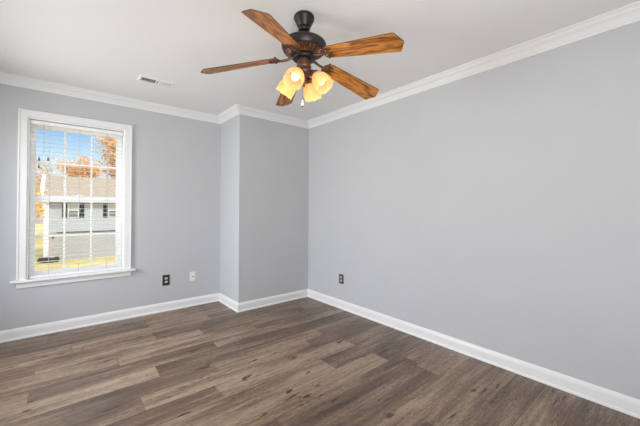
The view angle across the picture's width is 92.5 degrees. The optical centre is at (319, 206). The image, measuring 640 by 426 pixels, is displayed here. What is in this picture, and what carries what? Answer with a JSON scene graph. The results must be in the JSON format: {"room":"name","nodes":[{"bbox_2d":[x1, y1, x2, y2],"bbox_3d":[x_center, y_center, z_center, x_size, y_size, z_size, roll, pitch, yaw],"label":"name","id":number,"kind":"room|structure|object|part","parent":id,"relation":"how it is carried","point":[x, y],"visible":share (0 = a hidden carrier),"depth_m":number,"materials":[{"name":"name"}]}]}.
{"room":"empty bedroom","nodes":[
{"label":"empty bedroom","id":0,"kind":"room"},
{"bbox_2d":[0,84,220,330],"bbox_3d":[-2.407,0.019,3.291,2.676,2.440,0.140,1,-1,-40],"label":"wall","id":1,"kind":"structure","parent":0,"point":[176,160],"depth_m":3.52,"materials":[{"name":"paint"}]},
{"bbox_2d":[10,108,134,288],"bbox_3d":[-2.515,-0.075,3.200,0.992,1.680,0.242,1,-1,-40],"label":"window","id":2,"kind":"structure","parent":1,"relation":"in","point":[123,201],"depth_m":3.11,"materials":[{"name":"paint"}]},
{"bbox_3d":[-2.534,0.290,3.218,0.754,0.796,0.032,1,-1,-40],"label":"sash","id":3,"kind":"part","parent":2,"relation":"part of","materials":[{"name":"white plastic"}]},
{"bbox_2d":[29,120,122,278],"bbox_3d":[-2.491,-0.070,3.171,0.750,1.516,0.070,1,-1,-40],"label":"blind","id":4,"kind":"object","parent":2,"relation":"attached to","point":[33,122],"visible":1,"depth_m":3.14,"materials":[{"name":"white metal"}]},
{"bbox_3d":[-2.676,-0.063,3.026,0.002,1.464,0.044,1,-1,-40],"label":"ladder cord","id":5,"kind":"part","parent":4,"relation":"part of","materials":[{"name":"white fabric"}]},
{"bbox_3d":[-2.498,0.679,3.170,0.746,0.016,0.050,1,-1,-40],"label":"rail","id":6,"kind":"part","parent":4,"relation":"part of","materials":[{"name":"white plastic"}]},
{"bbox_3d":[-2.497,-0.061,3.175,0.002,1.464,0.044,1,-1,-40],"label":"ladder cord","id":7,"kind":"part","parent":4,"relation":"part of","materials":[{"name":"white fabric"}]},
{"bbox_3d":[-2.313,-0.059,3.327,0.002,1.464,0.044,1,-1,-40],"label":"ladder cord","id":8,"kind":"part","parent":4,"relation":"part of","materials":[{"name":"white fabric"}]},
{"bbox_3d":[-2.551,-0.441,3.248,0.754,0.787,0.025,1,-1,-40],"label":"sash","id":9,"kind":"part","parent":2,"relation":"part of","materials":[{"name":"white plastic"}]},
{"bbox_2d":[0,293,218,342],"bbox_3d":[-2.306,1.188,3.263,2.536,0.102,0.024,1,-1,-40],"label":"baseboard","id":10,"kind":"structure","parent":1,"relation":"attached to","point":[63,325],"depth_m":3.24,"materials":[{"name":"paint"}]},
{"bbox_2d":[0,72,219,123],"bbox_3d":[-2.280,-1.158,3.263,2.536,0.086,0.074,1,-1,-40],"label":"trim","id":11,"kind":"structure","parent":1,"relation":"attached to","point":[5,78],"depth_m":3.23,"materials":[{"name":"paint"}]},
{"bbox_2d":[162,274,169,285],"bbox_3d":[-1.840,0.878,3.661,0.078,0.126,0.009,1,-1,-40],"label":"wall outlet","id":12,"kind":"object","parent":1,"relation":"attached to","point":[166,278],"visible":1,"depth_m":3.66,"materials":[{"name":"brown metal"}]},
{"bbox_2d":[190,272,194,280],"bbox_3d":[-1.600,0.878,3.854,0.066,0.114,0.017,1,-1,-40],"label":"cable jack plate","id":13,"kind":"object","parent":1,"relation":"attached to","point":[192,274],"visible":1,"depth_m":3.85,"materials":[{"name":"white plastic"}]},
{"bbox_2d":[220,114,308,302],"bbox_3d":[-0.739,0.034,4.298,1.179,2.440,0.719,1,-1,-40],"label":"wall","id":14,"kind":"structure","parent":0,"point":[264,177],"depth_m":3.92,"materials":[{"name":"paint"}]},
{"bbox_2d":[218,104,238,123],"bbox_3d":[-1.148,-1.149,3.825,0.074,0.086,0.653,1,-1,-40],"label":"trim","id":15,"kind":"structure","parent":14,"relation":"attached to","point":[233,111],"depth_m":3.81,"materials":[{"name":"paint"}]},
{"bbox_2d":[219,293,237,311],"bbox_3d":[-1.155,1.197,3.842,0.024,0.102,0.603,1,-1,-40],"label":"baseboard","id":16,"kind":"structure","parent":14,"relation":"attached to","point":[223,299],"depth_m":3.82,"materials":[{"name":"paint"}]},
{"bbox_2d":[237,289,307,312],"bbox_3d":[-0.570,1.201,3.951,1.063,0.102,0.024,1,-1,-40],"label":"baseboard","id":17,"kind":"structure","parent":14,"relation":"attached to","point":[253,304],"depth_m":3.91,"materials":[{"name":"paint"}]},
{"bbox_2d":[237,104,308,128],"bbox_3d":[-0.563,-1.145,3.934,1.113,0.086,0.074,1,-1,-40],"label":"trim","id":18,"kind":"structure","parent":14,"relation":"attached to","point":[244,110],"depth_m":3.89,"materials":[{"name":"paint"}]},
{"bbox_2d":[0,297,639,425],"bbox_3d":[-0.350,1.295,1.717,3.854,0.120,5.180,1,-1,-40],"label":"floor","id":19,"kind":"structure","parent":0,"point":[306,361],"depth_m":2.18,"materials":[{"name":"plastic"}]},
{"bbox_2d":[0,0,639,120],"bbox_3d":[-0.340,-1.280,1.738,3.854,0.150,5.180,1,-1,-40],"label":"ceiling","id":20,"kind":"structure","parent":0,"point":[105,46],"depth_m":2.20,"materials":[{"name":"white paint"}]},
{"bbox_2d":[137,75,174,87],"bbox_3d":[-1.568,-1.196,2.933,0.300,0.010,0.140,1,-1,-40],"label":"ceiling vent","id":21,"kind":"object","parent":20,"relation":"in","point":[141,77],"visible":1,"depth_m":2.92,"materials":[{"name":"metal"}]},
{"bbox_2d":[201,9,403,106],"bbox_3d":[-0.059,-0.907,1.950,1.197,0.590,1.230,1,-1,-40],"label":"ceiling fan","id":22,"kind":"object","parent":20,"relation":"hanging from","point":[303,47],"visible":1,"depth_m":1.86,"materials":[{"name":"brown wood"}]},
{"bbox_3d":[-0.507,-0.882,1.924,0.488,0.006,0.140,-10,14,-1],"label":"blade","id":23,"kind":"part","parent":22,"relation":"part of","materials":[{"name":"brown wood"}]},
{"bbox_3d":[-0.222,-0.884,1.541,0.140,0.006,0.488,14,13,15],"label":"blade","id":24,"kind":"part","parent":22,"relation":"part of","materials":[{"name":"brown wood"}]},
{"bbox_3d":[-0.221,-0.765,1.977,0.127,0.141,0.133,1,-1,-40],"label":"lamp shade","id":25,"kind":"part","parent":22,"relation":"part of","materials":[{"name":"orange glass"}]},
{"bbox_3d":[-0.231,-0.878,2.312,0.140,0.006,0.488,-14,-6,-21],"label":"blade","id":26,"kind":"part","parent":22,"relation":"part of","materials":[{"name":"brown wood"}]},
{"bbox_3d":[-0.151,-0.766,1.808,0.133,0.141,0.127,1,-1,-40],"label":"lamp shade","id":27,"kind":"part","parent":22,"relation":"part of","materials":[{"name":"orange glass"}]},
{"bbox_3d":[-0.143,-0.784,1.827,0.060,0.069,0.050,1,-1,-40],"label":"bulb","id":28,"kind":"part","parent":22,"relation":"part of","materials":[{"name":"white glass"}]},
{"bbox_3d":[-0.052,-0.763,2.047,0.133,0.141,0.127,1,-1,-40],"label":"lamp shade","id":29,"kind":"part","parent":22,"relation":"part of","materials":[{"name":"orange glass"}]},
{"bbox_3d":[0.018,-0.764,1.878,0.127,0.141,0.133,1,-1,-40],"label":"lamp shade","id":30,"kind":"part","parent":22,"relation":"part of","materials":[{"name":"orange glass"}]},
{"bbox_3d":[0.224,-0.877,2.170,0.488,0.006,0.140,13,-22,-36],"label":"blade","id":31,"kind":"part","parent":22,"relation":"part of","materials":[{"name":"brown wood"}]},
{"bbox_3d":[0.230,-0.881,1.693,0.488,0.006,0.140,12,-8,35],"label":"blade","id":32,"kind":"part","parent":22,"relation":"part of","materials":[{"name":"brown wood"}]},
{"bbox_2d":[308,21,639,399],"bbox_3d":[1.314,0.029,2.636,0.140,2.440,4.461,1,-1,-40],"label":"wall","id":33,"kind":"structure","parent":0,"point":[497,209],"depth_m":2.36,"materials":[{"name":"paint"}]},
{"bbox_2d":[339,274,343,283],"bbox_3d":[0.261,0.892,3.778,0.009,0.114,0.078,1,-1,-40],"label":"wall outlet","id":34,"kind":"object","parent":33,"relation":"attached to","point":[341,277],"visible":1,"depth_m":3.77,"materials":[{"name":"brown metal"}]},
{"bbox_2d":[308,1,639,128],"bbox_3d":[1.192,-1.148,2.631,0.074,0.086,4.321,1,-1,-40],"label":"trim","id":35,"kind":"structure","parent":33,"relation":"attached to","point":[628,14],"depth_m":2.34,"materials":[{"name":"paint"}]},
{"bbox_2d":[308,289,639,418],"bbox_3d":[1.201,1.198,2.628,0.024,0.102,4.321,1,-1,-40],"label":"baseboard","id":36,"kind":"structure","parent":33,"relation":"attached to","point":[614,400],"depth_m":2.35,"materials":[{"name":"paint"}]},
{"label":"outside","id":37,"kind":"structure","parent":0,"visible":0},
{"bbox_2d":[35,224,114,270],"bbox_3d":[-35.877,5.177,51.031,130.000,0.500,115.600,1,-1,-40],"label":"ground","id":38,"kind":"structure","parent":37,"point":[39,243],"depth_m":26.85,"materials":[{"name":"plant"}]},
{"bbox_2d":[35,179,51,219],"bbox_3d":[-23.282,0.899,21.197,6.466,8.637,6.875,0,0,8],"label":"autumn tree","id":39,"kind":"object","parent":38,"relation":"on","point":[37,204],"visible":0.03,"depth_m":22.84,"materials":[{"name":"orange plant"}]},
{"bbox_2d":[35,156,58,220],"bbox_3d":[-40.463,-1.299,41.412,8.260,12.268,8.806,1,-1,-40],"label":"autumn tree","id":40,"kind":"object","parent":38,"relation":"on","point":[42,166],"visible":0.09,"depth_m":42.23,"materials":[{"name":"orange plant"}]},
{"bbox_2d":[37,256,59,262],"bbox_3d":[-23.240,4.566,26.198,1.478,0.557,0.725,1,-1,-40],"label":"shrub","id":41,"kind":"object","parent":38,"relation":"on","point":[57,257],"visible":0.78,"depth_m":26.05,"materials":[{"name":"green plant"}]},
{"bbox_2d":[40,155,104,183],"bbox_3d":[-41.950,-1.955,52.253,9.038,13.733,9.232,0,0,-20],"label":"autumn tree","id":42,"kind":"object","parent":38,"relation":"on","point":[75,172],"visible":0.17,"depth_m":50.65,"materials":[{"name":"orange plant"}]},
{"bbox_2d":[40,174,115,259],"bbox_3d":[-22.317,0.878,33.246,11.700,7.930,8.820,1,-1,-40],"label":"house","id":43,"kind":"structure","parent":38,"relation":"on","point":[101,212],"depth_m":28.63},
{"bbox_3d":[-22.574,0.652,28.014,0.660,0.575,0.008,1,-1,-40],"label":"glass","id":44,"kind":"part","parent":43,"relation":"part of","materials":[{"name":"grey glass"}]},
{"bbox_2d":[69,205,77,209],"bbox_3d":[-22.571,0.027,28.019,0.660,0.575,0.008,1,-1,-40],"label":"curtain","id":45,"kind":"object","parent":43,"relation":"hanging from","point":[70,206],"depth_m":28.02,"materials":[{"name":"beige fabric"}]},
{"bbox_2d":[79,203,83,217],"bbox_3d":[-22.091,0.355,28.391,0.380,1.360,0.044,1,-1,-40],"label":"shutter","id":46,"kind":"object","parent":43,"relation":"hanging from","point":[81,211],"depth_m":28.37,"materials":[{"name":"black"}]},
{"bbox_2d":[103,203,107,217],"bbox_3d":[-20.698,0.370,29.547,0.380,1.360,0.044,1,-1,-40],"label":"shutter","id":47,"kind":"object","parent":43,"relation":"hanging from","point":[105,205],"depth_m":29.54,"materials":[{"name":"black"}]},
{"bbox_3d":[-20.242,0.678,29.948,0.660,0.575,0.008,1,-1,-40],"label":"glass","id":48,"kind":"part","parent":43,"relation":"part of","materials":[{"name":"grey glass"}]},
{"bbox_2d":[109,204,115,209],"bbox_3d":[-20.239,0.053,29.953,0.660,0.575,0.008,1,-1,-40],"label":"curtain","id":49,"kind":"object","parent":43,"relation":"hanging from","point":[111,206],"depth_m":29.92,"materials":[{"name":"beige fabric"}]},
{"bbox_2d":[94,136,115,178],"bbox_3d":[-26.131,-3.168,46.239,13.108,16.204,12.536,0,0,-21],"label":"autumn tree","id":50,"kind":"object","parent":38,"relation":"on","point":[104,142],"visible":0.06,"depth_m":41.80,"materials":[{"name":"orange plant"}]}
]}

